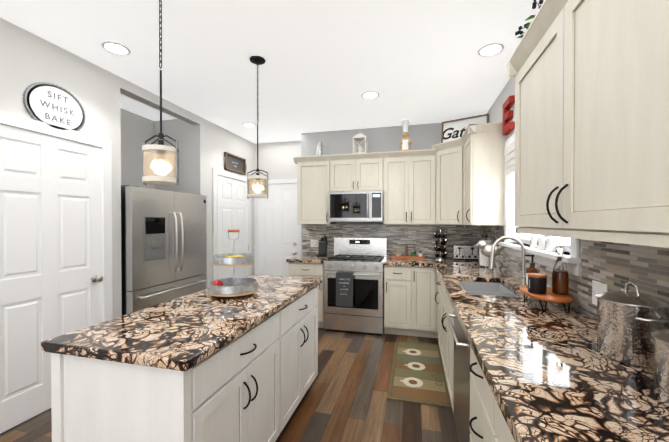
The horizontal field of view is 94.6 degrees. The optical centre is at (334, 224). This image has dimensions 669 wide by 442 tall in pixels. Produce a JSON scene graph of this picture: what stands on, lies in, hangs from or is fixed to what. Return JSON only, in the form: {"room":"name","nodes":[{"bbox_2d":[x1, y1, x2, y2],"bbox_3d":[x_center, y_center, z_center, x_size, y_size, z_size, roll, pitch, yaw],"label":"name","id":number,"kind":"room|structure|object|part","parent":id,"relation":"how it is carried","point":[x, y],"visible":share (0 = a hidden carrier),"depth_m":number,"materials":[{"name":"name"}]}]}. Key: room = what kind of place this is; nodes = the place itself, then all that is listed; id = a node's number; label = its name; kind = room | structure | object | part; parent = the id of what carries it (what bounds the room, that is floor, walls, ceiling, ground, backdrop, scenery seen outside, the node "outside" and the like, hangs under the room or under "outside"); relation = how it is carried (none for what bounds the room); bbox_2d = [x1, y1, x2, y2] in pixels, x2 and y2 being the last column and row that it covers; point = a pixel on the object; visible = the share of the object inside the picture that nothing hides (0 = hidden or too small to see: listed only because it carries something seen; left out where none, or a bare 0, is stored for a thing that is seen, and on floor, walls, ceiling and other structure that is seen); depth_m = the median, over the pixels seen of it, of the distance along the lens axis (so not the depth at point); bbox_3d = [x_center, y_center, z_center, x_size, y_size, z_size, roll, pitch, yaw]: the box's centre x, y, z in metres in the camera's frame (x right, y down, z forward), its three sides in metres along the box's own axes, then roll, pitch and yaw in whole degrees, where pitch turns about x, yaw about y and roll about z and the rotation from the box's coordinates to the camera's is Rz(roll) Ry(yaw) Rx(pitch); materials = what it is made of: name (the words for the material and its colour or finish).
{"room":"kitchen","nodes":[
{"label":"kitchen","id":0,"kind":"room"},
{"bbox_2d":[0,18,254,429],"bbox_3d":[-2.358,0.009,1.803,0.120,2.780,7.400,0,1,14],"label":"wall","id":1,"kind":"structure","parent":0,"point":[27,58],"depth_m":2.90,"materials":[{"name":"paint"}]},
{"bbox_2d":[0,124,102,433],"bbox_3d":[-2.123,0.356,2.329,0.074,2.062,0.810,0,1,14],"label":"pantry door","id":2,"kind":"structure","parent":1,"relation":"in","point":[51,266],"depth_m":2.28,"materials":[{"name":"white wood"}]},
{"bbox_2d":[23,82,85,130],"bbox_3d":[-2.136,-0.896,2.378,0.019,0.368,0.422,0,1,14],"label":"sign","id":3,"kind":"object","parent":1,"relation":"attached to","point":[48,103],"visible":0.96,"depth_m":2.35,"materials":[{"name":"silver metal"}]},
{"bbox_2d":[218,175,248,278],"bbox_3d":[-1.510,0.331,4.723,0.074,2.072,0.852,0,1,14],"label":"hall door","id":4,"kind":"structure","parent":1,"relation":"in","point":[232,204],"depth_m":4.68,"materials":[{"name":"white wood"}]},
{"bbox_2d":[224,152,246,174],"bbox_3d":[-1.521,-0.936,4.739,0.040,0.250,0.611,0,1,14],"label":"sign","id":5,"kind":"object","parent":1,"relation":"attached to","point":[234,163],"visible":1,"depth_m":4.73,"materials":[{"name":"grey"}]},
{"bbox_2d":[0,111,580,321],"bbox_3d":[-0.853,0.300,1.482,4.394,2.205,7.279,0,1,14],"label":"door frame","id":6,"kind":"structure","parent":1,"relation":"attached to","point":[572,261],"depth_m":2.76,"materials":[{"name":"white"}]},
{"bbox_2d":[530,236,532,247],"bbox_3d":[1.530,0.131,2.337,0.079,0.085,0.079,0,1,-31],"label":"cup","id":7,"kind":"object","parent":6,"relation":"on","point":[531,238],"depth_m":2.34,"materials":[{"name":"white ceramic"}]},
{"bbox_2d":[533,236,540,249],"bbox_3d":[1.495,0.133,2.201,0.080,0.085,0.080,0,1,-31],"label":"cup","id":8,"kind":"object","parent":6,"relation":"on","point":[536,240],"depth_m":2.30,"materials":[{"name":"white ceramic"}]},
{"bbox_2d":[541,237,559,251],"bbox_3d":[1.461,0.134,2.066,0.079,0.085,0.079,0,1,-31],"label":"cup","id":9,"kind":"object","parent":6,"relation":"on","point":[546,243],"depth_m":2.05,"materials":[{"name":"white ceramic"}]},
{"bbox_2d":[0,328,458,441],"bbox_3d":[-0.989,1.452,1.527,4.675,0.100,7.520,0,1,14],"label":"floor","id":10,"kind":"structure","parent":0,"point":[344,399],"depth_m":2.33,"materials":[{"name":"brown wood"}]},
{"bbox_2d":[121,185,206,315],"bbox_3d":[-2.118,0.500,3.526,0.852,1.770,1.080,0,1,14],"label":"refrigerator","id":11,"kind":"object","parent":10,"relation":"on","point":[163,247],"visible":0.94,"depth_m":3.23,"materials":[{"name":"silver metal"}]},
{"bbox_2d":[51,285,317,441],"bbox_3d":[-0.631,0.954,1.967,0.688,0.889,1.612,0,1,14],"label":"kitchen island","id":12,"kind":"object","parent":10,"relation":"on","point":[254,383],"visible":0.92,"depth_m":1.26,"materials":[{"name":"white wood"}]},
{"bbox_2d":[41,275,321,370],"bbox_3d":[-0.651,0.488,1.974,0.695,0.040,1.670,0,1,14],"label":"island countertop","id":13,"kind":"structure","parent":12,"relation":"on","point":[186,332],"depth_m":1.41,"materials":[{"name":"stone"}]},
{"bbox_2d":[209,229,257,296],"bbox_3d":[-0.678,0.248,2.077,0.316,0.436,0.316,0,1,14],"label":"tiered stand","id":14,"kind":"object","parent":13,"relation":"on","point":[233,286],"visible":1,"depth_m":1.99,"materials":[{"name":"silver metal"}]},
{"bbox_2d":[286,254,333,327],"bbox_3d":[-0.319,0.915,4.374,0.512,0.925,0.638,0,1,14],"label":"base cabinet","id":15,"kind":"object","parent":10,"relation":"on","point":[304,265],"depth_m":4.08,"materials":[{"name":"beige wood"}]},
{"bbox_3d":[-0.319,0.473,4.368,0.512,0.040,0.633,0,1,14],"label":"top of the run of base cabinet","id":16,"kind":"part","parent":15,"relation":"part of","materials":[{"name":"brown stone"}]},
{"bbox_2d":[317,235,326,256],"bbox_3d":[-0.176,0.304,4.525,0.100,0.299,0.240,0,1,14],"label":"knife block","id":17,"kind":"object","parent":15,"relation":"on","point":[322,252],"visible":1,"depth_m":4.51,"materials":[{"name":"black plastic"}]},
{"bbox_2d":[323,237,386,335],"bbox_3d":[0.294,0.784,4.167,0.762,1.190,0.678,0,1,14],"label":"range","id":18,"kind":"object","parent":10,"relation":"on","point":[353,286],"visible":1,"depth_m":3.91,"materials":[{"name":"silver metal"}]},
{"bbox_2d":[384,265,416,335],"bbox_3d":[0.876,0.938,4.081,0.392,0.884,0.613,0,1,14],"label":"base cabinet","id":19,"kind":"object","parent":10,"relation":"on","point":[400,282],"depth_m":3.79,"materials":[{"name":"beige wood"}]},
{"bbox_2d":[383,257,433,266],"bbox_3d":[0.959,0.475,4.041,0.572,0.040,0.633,0,1,14],"label":"countertop","id":20,"kind":"structure","parent":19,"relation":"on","point":[390,261],"depth_m":3.80,"materials":[{"name":"stone"}]},
{"bbox_2d":[389,244,426,258],"bbox_3d":[1.008,0.360,4.232,0.507,0.185,0.150,0,1,14],"label":"serving tray","id":21,"kind":"object","parent":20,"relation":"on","point":[413,255],"visible":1,"depth_m":4.19,"materials":[{"name":"brown wood"}]},
{"bbox_2d":[387,340,451,407],"bbox_3d":[0.816,1.382,3.005,0.500,0.013,1.240,0,1,14],"label":"kitchen mat","id":22,"kind":"object","parent":10,"relation":"on","point":[417,375],"visible":1,"depth_m":2.81,"materials":[{"name":"brown"}]},
{"bbox_2d":[417,266,428,337],"bbox_3d":[1.130,0.939,4.016,0.364,0.884,0.613,0,1,14],"label":"base cabinet","id":23,"kind":"object","parent":10,"relation":"on","point":[417,302],"depth_m":3.73,"materials":[{"name":"beige wood"}]},
{"bbox_2d":[429,267,436,337],"bbox_3d":[1.434,0.943,3.437,0.681,0.884,0.400,0,1,14],"label":"base cabinet","id":24,"kind":"object","parent":10,"relation":"on","point":[432,272],"depth_m":3.69,"materials":[{"name":"beige wood"}]},
{"bbox_2d":[437,274,449,352],"bbox_3d":[1.368,0.947,3.045,0.616,0.884,0.502,0,1,14],"label":"base cabinet","id":25,"kind":"object","parent":10,"relation":"on","point":[442,296],"depth_m":3.21,"materials":[{"name":"beige wood"}]},
{"bbox_2d":[441,302,453,412],"bbox_3d":[1.220,1.064,2.467,0.616,0.660,0.944,0,1,14],"label":"base cabinet","id":26,"kind":"object","parent":10,"relation":"on","point":[447,339],"depth_m":2.45,"materials":[{"name":"beige wood"}]},
{"bbox_2d":[446,311,471,441],"bbox_3d":[0.976,0.964,1.721,0.625,0.872,0.599,0,1,14],"label":"dishwasher","id":27,"kind":"object","parent":10,"relation":"on","point":[461,413],"visible":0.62,"depth_m":1.73,"materials":[{"name":"silver metal"}]},
{"bbox_2d":[469,345,488,441],"bbox_3d":[0.885,0.963,1.159,0.616,0.884,0.527,0,1,14],"label":"base cabinet","id":28,"kind":"object","parent":10,"relation":"on","point":[479,386],"depth_m":1.28,"materials":[{"name":"beige wood"}]},
{"bbox_2d":[489,386,514,441],"bbox_3d":[0.768,0.967,0.701,0.616,0.884,0.541,0,1,14],"label":"base cabinet","id":29,"kind":"object","parent":10,"relation":"on","point":[499,431],"depth_m":1.01,"materials":[{"name":"beige wood"}]},
{"bbox_2d":[0,0,543,143],"bbox_3d":[-0.989,-1.428,1.502,4.675,0.100,7.520,0,1,14],"label":"ceiling","id":30,"kind":"structure","parent":0,"point":[326,65],"depth_m":2.51,"materials":[{"name":"white paint"}]},
{"bbox_2d":[101,41,130,54],"bbox_3d":[-1.712,-1.383,2.421,0.190,0.007,0.190,0,1,14],"label":"recessed light","id":31,"kind":"object","parent":30,"relation":"in","point":[115,48],"visible":1,"depth_m":2.41,"materials":[{"name":"white plastic"}]},
{"bbox_2d":[142,0,178,185],"bbox_3d":[-0.880,-0.790,1.562,0.177,1.176,0.164,0,1,14],"label":"pendant light","id":32,"kind":"object","parent":30,"relation":"hanging from","point":[160,163],"visible":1,"depth_m":1.52,"materials":[{"name":"brown metal"}]},
{"bbox_2d":[242,123,255,126],"bbox_3d":[-1.195,-1.399,4.322,0.190,0.007,0.190,0,1,14],"label":"recessed light","id":33,"kind":"object","parent":30,"relation":"in","point":[248,124],"visible":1,"depth_m":4.30,"materials":[{"name":"white plastic"}]},
{"bbox_2d":[247,56,267,198],"bbox_3d":[-0.646,-0.804,2.597,0.177,1.166,0.164,0,1,14],"label":"pendant light","id":34,"kind":"object","parent":30,"relation":"hanging from","point":[257,185],"visible":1,"depth_m":2.55,"materials":[{"name":"brown metal"}]},
{"bbox_2d":[361,91,378,98],"bbox_3d":[0.384,-1.390,3.309,0.190,0.007,0.190,0,1,14],"label":"recessed light","id":35,"kind":"object","parent":30,"relation":"in","point":[370,95],"visible":1,"depth_m":3.31,"materials":[{"name":"white"}]},
{"bbox_2d":[477,43,503,56],"bbox_3d":[1.235,-1.383,2.441,0.190,0.007,0.190,0,1,14],"label":"recessed light","id":36,"kind":"object","parent":30,"relation":"in","point":[491,49],"visible":1,"depth_m":2.43,"materials":[{"name":"white plastic"}]},
{"bbox_2d":[255,141,300,179],"bbox_3d":[-0.942,-0.021,5.322,1.120,2.780,0.120,0,1,14],"label":"wall","id":37,"kind":"structure","parent":0,"point":[275,161],"depth_m":5.25,"materials":[{"name":"paint"}]},
{"bbox_2d":[258,183,298,275],"bbox_3d":[-0.966,0.331,5.229,0.750,2.062,0.074,0,1,14],"label":"door","id":38,"kind":"structure","parent":37,"relation":"in","point":[278,235],"depth_m":5.25,"materials":[{"name":"white wood"}]},
{"bbox_2d":[301,123,481,257],"bbox_3d":[0.790,-0.015,4.677,2.555,2.780,0.510,0,1,14],"label":"wall","id":39,"kind":"structure","parent":0,"point":[420,136],"depth_m":4.47,"materials":[{"name":"paint"}]},
{"bbox_2d":[297,156,335,223],"bbox_3d":[-0.261,-0.489,4.507,0.490,0.960,0.327,0,1,14],"label":"upper cabinet","id":40,"kind":"object","parent":39,"relation":"attached to","point":[312,171],"depth_m":4.36,"materials":[{"name":"beige wood"}]},
{"bbox_2d":[315,142,325,155],"bbox_3d":[-0.203,-1.089,4.463,0.160,0.239,0.104,0,1,14],"label":"pitcher","id":41,"kind":"object","parent":40,"relation":"on","point":[319,151],"visible":0.81,"depth_m":4.43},
{"bbox_2d":[329,153,360,191],"bbox_3d":[0.182,-0.713,4.392,0.425,0.510,0.327,0,1,14],"label":"upper cabinet","id":42,"kind":"object","parent":39,"relation":"attached to","point":[344,169],"depth_m":4.24,"materials":[{"name":"beige wood"}]},
{"bbox_2d":[329,190,382,221],"bbox_3d":[0.317,-0.250,4.300,0.729,0.407,0.444,0,1,14],"label":"microwave","id":43,"kind":"object","parent":42,"relation":"attached to","point":[355,206],"visible":0.96,"depth_m":4.13,"materials":[{"name":"silver metal"}]},
{"bbox_2d":[353,130,367,152],"bbox_3d":[0.360,-1.143,4.287,0.186,0.350,0.186,0,1,14],"label":"lantern","id":44,"kind":"object","parent":42,"relation":"on","point":[360,137],"visible":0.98,"depth_m":4.24,"materials":[{"name":"white wood"}]},
{"bbox_2d":[361,152,384,191],"bbox_3d":[0.482,-0.712,4.315,0.425,0.510,0.327,0,1,14],"label":"upper cabinet","id":45,"kind":"object","parent":39,"relation":"attached to","point":[373,163],"depth_m":4.14,"materials":[{"name":"beige wood"}]},
{"bbox_2d":[302,224,481,257],"bbox_3d":[0.728,0.222,4.427,2.520,0.456,0.007,0,1,14],"label":"tile backsplash","id":46,"kind":"structure","parent":39,"relation":"attached to","point":[419,238],"depth_m":4.38,"materials":[{"name":"tile"}]},
{"bbox_2d":[311,239,317,246],"bbox_3d":[-0.305,0.280,4.686,0.124,0.118,0.008,0,1,14],"label":"electrical outlet","id":47,"kind":"object","parent":46,"relation":"attached to","point":[314,242],"visible":1,"depth_m":4.68,"materials":[{"name":"white plastic"}]},
{"bbox_2d":[383,151,404,223],"bbox_3d":[0.877,-0.486,4.216,0.390,0.960,0.327,0,1,14],"label":"upper cabinet","id":48,"kind":"object","parent":39,"relation":"attached to","point":[394,194],"depth_m":4.08,"materials":[{"name":"beige wood"}]},
{"bbox_2d":[405,149,428,223],"bbox_3d":[1.166,-0.485,4.115,0.449,0.960,0.380,0,1,14],"label":"upper cabinet","id":49,"kind":"object","parent":39,"relation":"attached to","point":[416,161],"depth_m":4.00,"materials":[{"name":"beige wood"}]},
{"bbox_2d":[399,119,411,150],"bbox_3d":[0.943,-1.184,4.103,0.169,0.436,0.140,0,1,14],"label":"chef figurine","id":50,"kind":"object","parent":49,"relation":"on","point":[405,141],"visible":0.92,"depth_m":4.08,"materials":[{"name":"white ceramic"}]},
{"bbox_2d":[486,77,595,320],"bbox_3d":[1.217,0.017,0.950,0.120,2.780,7.520,0,1,14],"label":"wall","id":51,"kind":"structure","parent":0,"point":[495,112],"depth_m":3.04,"materials":[{"name":"paint"}]},
{"bbox_2d":[429,139,456,224],"bbox_3d":[1.554,-0.508,3.866,0.668,1.010,0.670,0,1,14],"label":"upper cabinet","id":52,"kind":"object","parent":51,"relation":"attached to","point":[443,156],"depth_m":3.84,"materials":[{"name":"beige wood"}]},
{"bbox_2d":[441,114,488,142],"bbox_3d":[1.639,-1.180,3.869,0.584,0.331,0.058,0,1,34],"label":"gather sign","id":53,"kind":"object","parent":52,"relation":"on","point":[453,129],"visible":0.5,"depth_m":3.92,"materials":[{"name":"white"}]},
{"bbox_2d":[457,122,505,224],"bbox_3d":[1.578,-0.504,3.361,0.372,1.010,0.538,0,1,14],"label":"upper cabinet","id":54,"kind":"object","parent":51,"relation":"attached to","point":[480,150],"depth_m":3.11,"materials":[{"name":"beige wood"}]},
{"bbox_2d":[502,95,514,134],"bbox_3d":[1.630,-1.020,2.895,0.044,0.300,0.220,0,1,14],"label":"art","id":55,"kind":"object","parent":51,"relation":"attached to","point":[507,127],"visible":1,"depth_m":2.86,"materials":[{"name":"red paint"}]},
{"bbox_2d":[504,140,514,175],"bbox_3d":[1.494,-0.598,2.361,0.038,0.265,1.230,0,1,14],"label":"roman shade","id":56,"kind":"object","parent":51,"relation":"attached to","point":[509,152],"visible":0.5,"depth_m":2.80,"materials":[{"name":"white fabric"}]},
{"bbox_2d":[513,0,552,231],"bbox_3d":[1.110,-0.462,1.419,0.317,0.960,0.658,0,1,14],"label":"upper cabinet","id":57,"kind":"object","parent":51,"relation":"attached to","point":[530,61],"depth_m":1.52,"materials":[{"name":"beige wood"}]},
{"bbox_2d":[515,0,542,37],"bbox_3d":[1.117,-1.056,1.618,0.300,0.223,0.401,0,1,14],"label":"plant","id":58,"kind":"object","parent":57,"relation":"on","point":[526,25],"visible":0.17,"depth_m":1.59,"materials":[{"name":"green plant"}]},
{"bbox_2d":[519,233,569,252],"bbox_3d":[1.630,-0.280,2.329,0.065,1.510,1.840,0,1,14],"label":"window","id":59,"kind":"structure","parent":51,"relation":"in","point":[525,239],"depth_m":2.34,"materials":[{"name":"white glass"}]},
{"bbox_2d":[430,258,668,441],"bbox_3d":[0.978,0.590,1.627,0.663,0.228,5.303,0,1,14],"label":"countertop","id":60,"kind":"structure","parent":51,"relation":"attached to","point":[552,373],"depth_m":1.03,"materials":[{"name":"stone"}]},
{"bbox_2d":[433,229,446,259],"bbox_3d":[1.413,0.254,4.118,0.185,0.399,0.180,0,1,14],"label":"spice carousel","id":61,"kind":"object","parent":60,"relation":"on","point":[438,246],"visible":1,"depth_m":4.08,"materials":[{"name":"silver metal"}]},
{"bbox_2d":[452,244,478,260],"bbox_3d":[1.707,0.355,4.038,0.300,0.200,0.200,0,1,14],"label":"toaster","id":62,"kind":"object","parent":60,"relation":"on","point":[465,252],"visible":0.92,"depth_m":3.96,"materials":[{"name":"silver metal"}]},
{"bbox_2d":[479,235,492,266],"bbox_3d":[1.677,0.283,3.416,0.150,0.353,0.150,0,1,14],"label":"paper towel holder","id":63,"kind":"object","parent":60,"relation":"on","point":[483,259],"visible":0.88,"depth_m":3.37,"materials":[{"name":"white paper"}]},
{"bbox_2d":[473,240,505,273],"bbox_3d":[1.508,0.306,2.982,0.334,0.318,0.149,0,1,14],"label":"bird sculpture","id":64,"kind":"object","parent":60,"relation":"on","point":[483,246],"visible":0.92,"depth_m":2.94,"materials":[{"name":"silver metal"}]},
{"bbox_2d":[489,236,528,286],"bbox_3d":[1.318,0.276,2.332,0.265,0.386,0.094,0,1,14],"label":"faucet","id":65,"kind":"object","parent":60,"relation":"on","point":[523,271],"visible":0.75,"depth_m":2.33,"materials":[{"name":"silver metal"}]},
{"bbox_2d":[520,243,573,312],"bbox_3d":[1.240,0.289,1.819,0.236,0.371,0.410,0,1,14],"label":"tray","id":66,"kind":"object","parent":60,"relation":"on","point":[535,287],"visible":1,"depth_m":1.74,"materials":[{"name":"brown wood"}]},
{"bbox_2d":[595,281,668,368],"bbox_3d":[1.077,0.341,1.118,0.202,0.276,0.259,0,1,14],"label":"canister","id":67,"kind":"object","parent":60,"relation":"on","point":[628,322],"visible":0.9,"depth_m":1.06,"materials":[{"name":"silver metal"}]},
{"bbox_2d":[650,329,668,407],"bbox_3d":[0.958,0.361,0.808,0.182,0.241,0.239,0,1,14],"label":"canister","id":68,"kind":"object","parent":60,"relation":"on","point":[660,341],"visible":1,"depth_m":0.83,"materials":[{"name":"silver metal"}]},
{"bbox_2d":[482,225,668,320],"bbox_3d":[1.256,0.248,1.360,0.006,0.456,5.689,0,1,14],"label":"tile backsplash","id":69,"kind":"structure","parent":51,"relation":"attached to","point":[617,266],"depth_m":1.45,"materials":[{"name":"tile"}]},
{"bbox_2d":[592,280,607,304],"bbox_3d":[1.279,0.337,1.495,0.016,0.118,0.124,0,1,14],"label":"light switch","id":70,"kind":"object","parent":69,"relation":"attached to","point":[598,287],"visible":0.6,"depth_m":1.52,"materials":[{"name":"white plastic"}]},
{"bbox_2d":[549,0,660,239],"bbox_3d":[0.970,-0.458,0.873,0.317,0.960,0.721,0,1,14],"label":"upper cabinet","id":71,"kind":"object","parent":51,"relation":"attached to","point":[591,77],"depth_m":0.95,"materials":[{"name":"beige wood"}]},
{"bbox_2d":[661,0,668,243],"bbox_3d":[0.823,-0.453,0.296,0.317,0.960,0.721,0,1,14],"label":"upper cabinet","id":72,"kind":"object","parent":51,"relation":"attached to","point":[664,3],"depth_m":0.73,"materials":[{"name":"beige wood"}]}
]}

